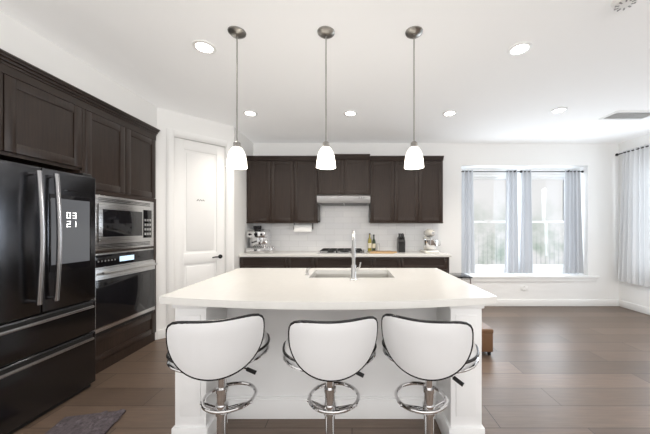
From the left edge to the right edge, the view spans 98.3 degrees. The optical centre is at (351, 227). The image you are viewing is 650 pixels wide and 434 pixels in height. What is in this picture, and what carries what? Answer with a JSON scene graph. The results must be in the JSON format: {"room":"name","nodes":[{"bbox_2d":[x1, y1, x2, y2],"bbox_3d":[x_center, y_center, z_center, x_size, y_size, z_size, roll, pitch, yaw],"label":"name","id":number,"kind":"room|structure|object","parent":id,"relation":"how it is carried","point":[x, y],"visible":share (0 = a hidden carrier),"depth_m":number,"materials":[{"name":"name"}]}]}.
{"room":"kitchen","nodes":[
{"label":"kitchen","id":0,"kind":"room"},
{"bbox_2d":[0,10,156,127],"bbox_3d":[-2.750,-0.055,0.100,0.900,2.740,6.600,0,0,0],"label":"wall","id":1,"kind":"structure","parent":0,"point":[18,39],"depth_m":2.26,"materials":[{"name":"white paint"}]},
{"bbox_2d":[0,61,19,160],"bbox_3d":[-2.622,-0.784,1.607,0.665,0.597,0.607,0,0,0],"label":"upper cabinet","id":2,"kind":"object","parent":1,"relation":"attached to","point":[9,74],"depth_m":1.88,"materials":[{"name":"brown wood"}]},
{"bbox_2d":[11,69,79,172],"bbox_3d":[-2.622,-0.784,2.086,0.665,0.597,0.630,0,0,0],"label":"upper cabinet","id":3,"kind":"object","parent":1,"relation":"attached to","point":[49,121],"depth_m":2.12,"materials":[{"name":"brown wood"}]},
{"bbox_2d":[154,107,233,339],"bbox_3d":[-2.065,-0.055,3.620,1.025,2.740,0.120,0,0,-45],"label":"wall","id":4,"kind":"structure","parent":0,"point":[166,119],"depth_m":3.35,"materials":[{"name":"white paint"}]},
{"bbox_2d":[157,328,165,339],"bbox_3d":[-1.975,1.260,3.615,0.905,0.110,0.013,0,0,-45],"label":"baseboard","id":5,"kind":"structure","parent":4,"relation":"attached to","point":[161,333],"depth_m":3.32,"materials":[{"name":"white paint"}]},
{"bbox_2d":[174,137,224,321],"bbox_3d":[-1.975,0.095,3.654,0.618,2.428,0.089,0,0,-45],"label":"pantry door","id":6,"kind":"structure","parent":4,"relation":"in","point":[199,211],"depth_m":3.65,"materials":[{"name":"white paint"}]},
{"bbox_2d":[167,128,231,324],"bbox_3d":[-1.991,0.057,3.677,0.774,2.517,0.140,0,0,-45],"label":"door frame","id":7,"kind":"structure","parent":4,"relation":"attached to","point":[172,134],"depth_m":3.41,"materials":[{"name":"white paint"}]},
{"bbox_2d":[234,127,253,269],"bbox_3d":[-1.720,-0.055,4.510,0.120,2.740,1.140,0,0,0],"label":"wall","id":8,"kind":"structure","parent":0,"point":[242,227],"depth_m":4.21,"materials":[{"name":"white paint"}]},
{"bbox_2d":[0,0,649,142],"bbox_3d":[0.700,-1.455,0.960,7.800,0.060,8.320,0,0,0],"label":"ceiling","id":9,"kind":"structure","parent":0,"point":[586,63],"depth_m":2.43,"materials":[{"name":"white paint"}]},
{"bbox_2d":[192,40,215,53],"bbox_3d":[-1.160,-1.419,2.200,0.172,0.010,0.172,0,0,0],"label":"recessed light","id":10,"kind":"object","parent":9,"relation":"in","point":[203,46],"visible":1,"depth_m":2.19,"materials":[{"name":"white paint"}]},
{"bbox_2d":[226,26,246,169],"bbox_3d":[-0.836,-0.932,2.036,0.142,0.985,0.142,0,0,0],"label":"pendant light","id":11,"kind":"object","parent":9,"relation":"hanging from","point":[236,158],"visible":1,"depth_m":2.01,"materials":[{"name":"white glass"}]},
{"bbox_2d":[243,110,257,115],"bbox_3d":[-1.260,-1.419,3.470,0.172,0.010,0.172,0,0,0],"label":"recessed light","id":12,"kind":"object","parent":9,"relation":"in","point":[249,113],"visible":1,"depth_m":3.46,"materials":[{"name":"white paint"}]},
{"bbox_2d":[316,26,335,169],"bbox_3d":[-0.189,-0.932,2.036,0.142,0.985,0.142,0,0,0],"label":"pendant light","id":13,"kind":"object","parent":9,"relation":"hanging from","point":[325,159],"visible":0.98,"depth_m":2.01,"materials":[{"name":"white glass"}]},
{"bbox_2d":[343,110,356,115],"bbox_3d":[-0.020,-1.419,3.470,0.172,0.010,0.172,0,0,0],"label":"recessed light","id":14,"kind":"object","parent":9,"relation":"in","point":[350,113],"visible":1,"depth_m":3.47,"materials":[{"name":"white paint"}]},
{"bbox_2d":[404,26,423,169],"bbox_3d":[0.451,-0.932,2.036,0.142,0.985,0.142,0,0,0],"label":"pendant light","id":15,"kind":"object","parent":9,"relation":"hanging from","point":[414,158],"visible":1,"depth_m":2.01,"materials":[{"name":"white glass"}]},
{"bbox_2d":[442,110,456,115],"bbox_3d":[1.210,-1.419,3.470,0.172,0.010,0.172,0,0,0],"label":"recessed light","id":16,"kind":"object","parent":9,"relation":"in","point":[449,113],"visible":1,"depth_m":3.46,"materials":[{"name":"white paint"}]},
{"bbox_2d":[507,41,532,55],"bbox_3d":[1.330,-1.419,2.220,0.172,0.010,0.172,0,0,0],"label":"recessed light","id":17,"kind":"object","parent":9,"relation":"in","point":[520,48],"visible":1,"depth_m":2.22,"materials":[{"name":"white paint"}]},
{"bbox_2d":[551,107,567,112],"bbox_3d":[2.500,-1.419,3.380,0.172,0.010,0.172,0,0,0],"label":"recessed light","id":18,"kind":"object","parent":9,"relation":"in","point":[560,110],"visible":1,"depth_m":3.37,"materials":[{"name":"white paint"}]},
{"bbox_2d":[598,111,649,119],"bbox_3d":[3.500,-1.418,3.530,0.560,0.013,0.260,0,0,0],"label":"ceiling vent","id":19,"kind":"object","parent":9,"relation":"in","point":[628,115],"visible":1,"depth_m":3.53,"materials":[{"name":"white metal"}]},
{"bbox_2d":[611,0,637,11],"bbox_3d":[1.700,-1.406,1.742,0.132,0.038,0.132,0,0,0],"label":"smoke detector","id":20,"kind":"object","parent":9,"relation":"attached to","point":[617,5],"visible":1,"depth_m":1.75,"materials":[{"name":"white paint"}]},
{"bbox_2d":[13,306,649,433],"bbox_3d":[0.700,1.345,0.960,7.800,0.060,8.320,0,0,0],"label":"floor","id":21,"kind":"structure","parent":0,"point":[565,369],"depth_m":2.32,"materials":[{"name":"brown wood"}]},
{"bbox_2d":[0,159,94,433],"bbox_3d":[-2.492,0.436,1.936,0.852,1.757,0.818,0,0,0],"label":"refrigerator","id":22,"kind":"object","parent":21,"relation":"on","point":[47,289],"visible":1,"depth_m":1.95,"materials":[{"name":"black metal"}]},
{"bbox_2d":[45,409,125,433],"bbox_3d":[-1.730,1.303,1.677,0.382,0.024,0.617,0,0,-12],"label":"mat","id":23,"kind":"object","parent":21,"relation":"on","point":[103,422],"visible":0.98,"depth_m":1.86,"materials":[{"name":"grey fabric"}]},
{"bbox_2d":[80,97,157,374],"bbox_3d":[-2.606,0.116,2.814,0.696,2.397,0.917,0,0,0],"label":"tall cabinet","id":24,"kind":"object","parent":21,"relation":"on","point":[120,154],"depth_m":2.76,"materials":[{"name":"brown wood"}]},
{"bbox_2d":[88,194,157,338],"bbox_3d":[-2.257,0.336,2.836,0.106,1.265,0.762,0,0,0],"label":"wall oven","id":25,"kind":"object","parent":24,"relation":"in","point":[125,263],"depth_m":2.76,"materials":[{"name":"silver metal"}]},
{"bbox_2d":[166,313,269,433],"bbox_3d":[-0.669,0.852,1.431,0.507,0.926,0.537,0,0,0],"label":"bar stool","id":26,"kind":"object","parent":21,"relation":"on","point":[220,350],"visible":1,"depth_m":1.22,"materials":[{"name":"white leather"}]},
{"bbox_2d":[240,258,286,267],"bbox_3d":[-1.304,0.870,4.419,0.700,0.890,0.598,0,0,0],"label":"base cabinet","id":27,"kind":"object","parent":21,"relation":"on","point":[244,262],"depth_m":4.12,"materials":[{"name":"brown wood"}]},
{"bbox_2d":[287,258,318,267],"bbox_3d":[-0.755,0.870,4.419,0.523,0.890,0.598,0,0,0],"label":"base cabinet","id":28,"kind":"object","parent":21,"relation":"on","point":[291,262],"depth_m":4.12,"materials":[{"name":"brown wood"}]},
{"bbox_2d":[171,310,484,433],"bbox_3d":[-0.140,0.870,2.181,1.864,0.890,1.087,0,0,0],"label":"kitchen island","id":29,"kind":"object","parent":21,"relation":"on","point":[283,392],"depth_m":1.92,"materials":[{"name":"white wood"}]},
{"bbox_2d":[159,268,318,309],"bbox_3d":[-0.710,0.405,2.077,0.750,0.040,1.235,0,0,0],"label":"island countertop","id":30,"kind":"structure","parent":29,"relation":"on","point":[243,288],"depth_m":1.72,"materials":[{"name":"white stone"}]},
{"bbox_2d":[287,268,414,309],"bbox_3d":[-0.003,0.405,2.075,0.665,0.040,1.240,0,0,0],"label":"island countertop","id":31,"kind":"structure","parent":29,"relation":"on","point":[316,293],"depth_m":1.65,"materials":[{"name":"white stone"}]},
{"bbox_2d":[311,274,390,277],"bbox_3d":[-0.003,0.530,2.375,0.677,0.233,0.422,0,0,0],"label":"sink","id":32,"kind":"object","parent":31,"relation":"in","point":[312,275],"depth_m":2.58,"materials":[{"name":"silver metal"}]},
{"bbox_2d":[351,230,362,281],"bbox_3d":[0.025,0.201,2.163,0.087,0.368,0.217,0,0,0],"label":"faucet","id":33,"kind":"object","parent":31,"relation":"on","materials":[{"name":"silver metal"}]},
{"bbox_2d":[387,268,496,309],"bbox_3d":[0.573,0.405,2.089,0.485,0.040,1.211,0,0,0],"label":"island countertop","id":34,"kind":"structure","parent":29,"relation":"on","point":[431,288],"depth_m":1.75,"materials":[{"name":"white stone"}]},
{"bbox_2d":[282,316,377,433],"bbox_3d":[-0.116,0.852,1.431,0.485,0.926,0.536,0,0,0],"label":"bar stool","id":35,"kind":"object","parent":21,"relation":"on","point":[331,354],"visible":1,"depth_m":1.20,"materials":[{"name":"white leather"}]},
{"bbox_2d":[319,258,374,267],"bbox_3d":[-0.128,0.870,4.419,0.854,0.890,0.598,0,0,0],"label":"base cabinet","id":36,"kind":"object","parent":21,"relation":"on","point":[323,262],"depth_m":4.12,"materials":[{"name":"brown wood"}]},
{"bbox_2d":[239,250,450,257],"bbox_3d":[-0.102,0.405,4.401,3.108,0.040,0.633,0,0,0],"label":"countertop","id":37,"kind":"structure","parent":36,"relation":"on","point":[276,253],"depth_m":4.12,"materials":[{"name":"white stone"}]},
{"bbox_2d":[246,225,270,252],"bbox_3d":[-1.477,0.172,4.437,0.306,0.425,0.447,0,0,0],"label":"espresso machine","id":38,"kind":"object","parent":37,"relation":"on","point":[260,241],"visible":0.94,"depth_m":4.37,"materials":[{"name":"silver metal"}]},
{"bbox_2d":[268,246,274,252],"bbox_3d":[-1.252,0.334,4.360,0.112,0.100,0.076,0,0,0],"label":"milk jug","id":39,"kind":"object","parent":37,"relation":"on","point":[270,249],"visible":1,"depth_m":4.33,"materials":[{"name":"silver metal"}]},
{"bbox_2d":[318,248,368,253],"bbox_3d":[-0.130,0.359,4.410,0.740,0.050,0.490,0,0,0],"label":"cooktop","id":40,"kind":"object","parent":37,"relation":"in","point":[325,250],"depth_m":4.26,"materials":[{"name":"silver metal"}]},
{"bbox_2d":[368,233,371,251],"bbox_3d":[0.290,0.234,4.575,0.065,0.300,0.065,0,0,0],"label":"oil bottle","id":41,"kind":"object","parent":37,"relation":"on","point":[369,244],"visible":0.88,"depth_m":4.55,"materials":[{"name":"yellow glass"}]},
{"bbox_2d":[372,235,375,250],"bbox_3d":[0.360,0.246,4.610,0.060,0.276,0.060,0,0,0],"label":"oil bottle","id":42,"kind":"object","parent":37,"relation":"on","point":[373,245],"visible":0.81,"depth_m":4.59,"materials":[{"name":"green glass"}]},
{"bbox_2d":[369,251,396,253],"bbox_3d":[0.481,0.372,4.340,0.420,0.023,0.270,0,0,-2],"label":"cutting board","id":43,"kind":"object","parent":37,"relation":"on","point":[381,252],"visible":1,"depth_m":4.21,"materials":[{"name":"brown wood"}]},
{"bbox_2d":[397,233,404,251],"bbox_3d":[0.787,0.233,4.495,0.105,0.302,0.150,0,0,0],"label":"knife block","id":44,"kind":"object","parent":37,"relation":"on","point":[401,243],"visible":1,"depth_m":4.43,"materials":[{"name":"black plastic"}]},
{"bbox_2d":[420,229,440,252],"bbox_3d":[1.249,0.198,4.423,0.272,0.373,0.395,0,0,0],"label":"stand mixer","id":45,"kind":"object","parent":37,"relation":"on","point":[430,244],"visible":1,"depth_m":4.30,"materials":[{"name":"white metal"}]},
{"bbox_2d":[375,258,406,267],"bbox_3d":[0.510,0.870,4.419,0.542,0.890,0.598,0,0,0],"label":"base cabinet","id":46,"kind":"object","parent":21,"relation":"on","point":[379,262],"depth_m":4.13,"materials":[{"name":"brown wood"}]},
{"bbox_2d":[407,258,448,273],"bbox_3d":[1.075,0.870,4.419,0.710,0.890,0.598,0,0,0],"label":"base cabinet","id":47,"kind":"object","parent":21,"relation":"on","point":[442,264],"depth_m":4.12,"materials":[{"name":"brown wood"}]},
{"bbox_2d":[381,313,478,433],"bbox_3d":[0.393,0.852,1.430,0.507,0.926,0.536,0,0,0],"label":"bar stool","id":48,"kind":"object","parent":21,"relation":"on","point":[428,352],"visible":1,"depth_m":1.21,"materials":[{"name":"white leather"}]},
{"bbox_2d":[449,273,471,283],"bbox_3d":[1.637,1.022,4.370,0.325,0.585,0.380,0,0,0],"label":"side table","id":49,"kind":"object","parent":21,"relation":"on","point":[462,276],"visible":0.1,"depth_m":4.21,"materials":[{"name":"black glass"}]},
{"bbox_2d":[482,322,493,354],"bbox_3d":[1.278,1.179,3.015,0.363,0.272,0.278,0,0,0],"label":"ottoman","id":50,"kind":"object","parent":21,"relation":"on","point":[487,338],"visible":0.35,"depth_m":2.88,"materials":[{"name":"brown leather"}]},
{"bbox_2d":[254,143,618,299],"bbox_3d":[1.420,-0.055,4.900,6.360,2.740,0.360,0,0,0],"label":"wall","id":51,"kind":"structure","parent":0,"point":[597,164],"depth_m":4.72,"materials":[{"name":"white paint"}]},
{"bbox_2d":[247,158,274,221],"bbox_3d":[-1.437,-0.588,4.549,0.436,0.986,0.318,0,0,0],"label":"upper cabinet","id":52,"kind":"object","parent":51,"relation":"attached to","point":[260,171],"depth_m":4.39,"materials":[{"name":"brown wood"}]},
{"bbox_2d":[275,158,286,221],"bbox_3d":[-1.095,-0.588,4.549,0.496,0.986,0.318,0,0,0],"label":"upper cabinet","id":53,"kind":"object","parent":51,"relation":"attached to","point":[280,163],"depth_m":4.40,"materials":[{"name":"brown wood"}]},
{"bbox_2d":[287,158,326,221],"bbox_3d":[-0.719,-0.588,4.534,0.504,0.986,0.348,0,0,0],"label":"upper cabinet","id":54,"kind":"object","parent":51,"relation":"attached to","point":[306,202],"depth_m":4.40,"materials":[{"name":"brown wood"}]},
{"bbox_2d":[294,223,312,231],"bbox_3d":[-0.780,-0.018,4.500,0.308,0.152,0.117,0,0,0],"label":"paper towel holder","id":55,"kind":"object","parent":54,"relation":"attached to","point":[303,227],"visible":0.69,"depth_m":4.44,"materials":[{"name":"white paper"}]},
{"bbox_2d":[323,158,346,197],"bbox_3d":[-0.297,-0.809,4.534,0.467,0.584,0.348,0,0,0],"label":"upper cabinet","id":56,"kind":"object","parent":51,"relation":"attached to","point":[334,180],"depth_m":4.36,"materials":[{"name":"brown wood"}]},
{"bbox_2d":[316,194,370,205],"bbox_3d":[-0.126,-0.443,4.460,0.807,0.140,0.496,0,0,0],"label":"range hood","id":57,"kind":"object","parent":51,"relation":"attached to","point":[321,199],"depth_m":4.22,"materials":[{"name":"silver metal"}]},
{"bbox_2d":[347,158,370,197],"bbox_3d":[0.046,-0.809,4.534,0.468,0.584,0.348,0,0,0],"label":"upper cabinet","id":58,"kind":"object","parent":51,"relation":"attached to","point":[358,169],"depth_m":4.37,"materials":[{"name":"brown wood"}]},
{"bbox_2d":[363,158,398,221],"bbox_3d":[0.472,-0.588,4.534,0.513,0.986,0.348,0,0,0],"label":"upper cabinet","id":59,"kind":"object","parent":51,"relation":"attached to","point":[385,200],"depth_m":4.40,"materials":[{"name":"brown wood"}]},
{"bbox_2d":[399,158,422,221],"bbox_3d":[0.857,-0.588,4.549,0.505,0.986,0.318,0,0,0],"label":"upper cabinet","id":60,"kind":"object","parent":51,"relation":"attached to","point":[410,181],"depth_m":4.40,"materials":[{"name":"brown wood"}]},
{"bbox_2d":[423,158,442,221],"bbox_3d":[1.208,-0.588,4.549,0.444,0.986,0.318,0,0,0],"label":"upper cabinet","id":61,"kind":"object","parent":51,"relation":"attached to","point":[433,167],"depth_m":4.40,"materials":[{"name":"brown wood"}]},
{"bbox_2d":[461,174,505,268],"bbox_3d":[2.395,-0.110,5.020,0.926,1.686,0.090,0,0,0],"label":"window","id":62,"kind":"structure","parent":51,"relation":"in","point":[489,191],"depth_m":5.00,"materials":[{"name":"glass"}]},
{"bbox_2d":[461,170,583,273],"bbox_3d":[2.911,-0.110,4.820,2.134,1.780,0.071,0,0,0],"label":"window curtain","id":63,"kind":"object","parent":51,"relation":"attached to","point":[522,262],"visible":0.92,"depth_m":4.82,"materials":[{"name":"grey fabric"}]},
{"bbox_2d":[521,286,527,290],"bbox_3d":[2.900,1.015,4.715,0.115,0.090,0.009,0,0,0],"label":"electrical outlet","id":64,"kind":"object","parent":51,"relation":"attached to","point":[523,288],"visible":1,"depth_m":4.71,"materials":[{"name":"white paint"}]},
{"bbox_2d":[463,273,599,281],"bbox_3d":[2.911,0.855,4.827,2.474,0.099,0.284,0,0,0],"label":"window sill","id":65,"kind":"structure","parent":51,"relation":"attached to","point":[525,277],"depth_m":4.70,"materials":[{"name":"white paint"}]},
{"bbox_2d":[519,174,564,268],"bbox_3d":[3.425,-0.110,5.020,0.926,1.686,0.090,0,0,0],"label":"window","id":66,"kind":"structure","parent":51,"relation":"in","point":[548,198],"depth_m":5.00,"materials":[{"name":"glass"}]},
{"bbox_2d":[484,300,618,305],"bbox_3d":[2.980,1.260,4.713,3.040,0.110,0.014,0,0,0],"label":"baseboard","id":67,"kind":"structure","parent":51,"relation":"attached to","point":[557,302],"depth_m":4.71,"materials":[{"name":"white paint"}]},
{"bbox_2d":[619,134,649,307],"bbox_3d":[4.650,-0.055,0.760,0.300,2.740,7.920,0,0,0],"label":"wall","id":68,"kind":"structure","parent":0,"point":[634,293],"depth_m":4.51,"materials":[{"name":"white paint"}]},
{"bbox_2d":[615,143,649,286],"bbox_3d":[4.437,-0.188,3.840,0.124,2.125,1.680,0,0,0],"label":"window curtain","id":69,"kind":"object","parent":68,"relation":"attached to","point":[634,255],"visible":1,"depth_m":4.35,"materials":[{"name":"grey fabric"}]},
{"bbox_2d":[619,300,649,314],"bbox_3d":[4.493,1.260,0.803,0.014,0.110,7.804,0,0,0],"label":"baseboard","id":70,"kind":"structure","parent":68,"relation":"attached to","point":[635,307],"depth_m":4.45,"materials":[{"name":"white paint"}]}
]}

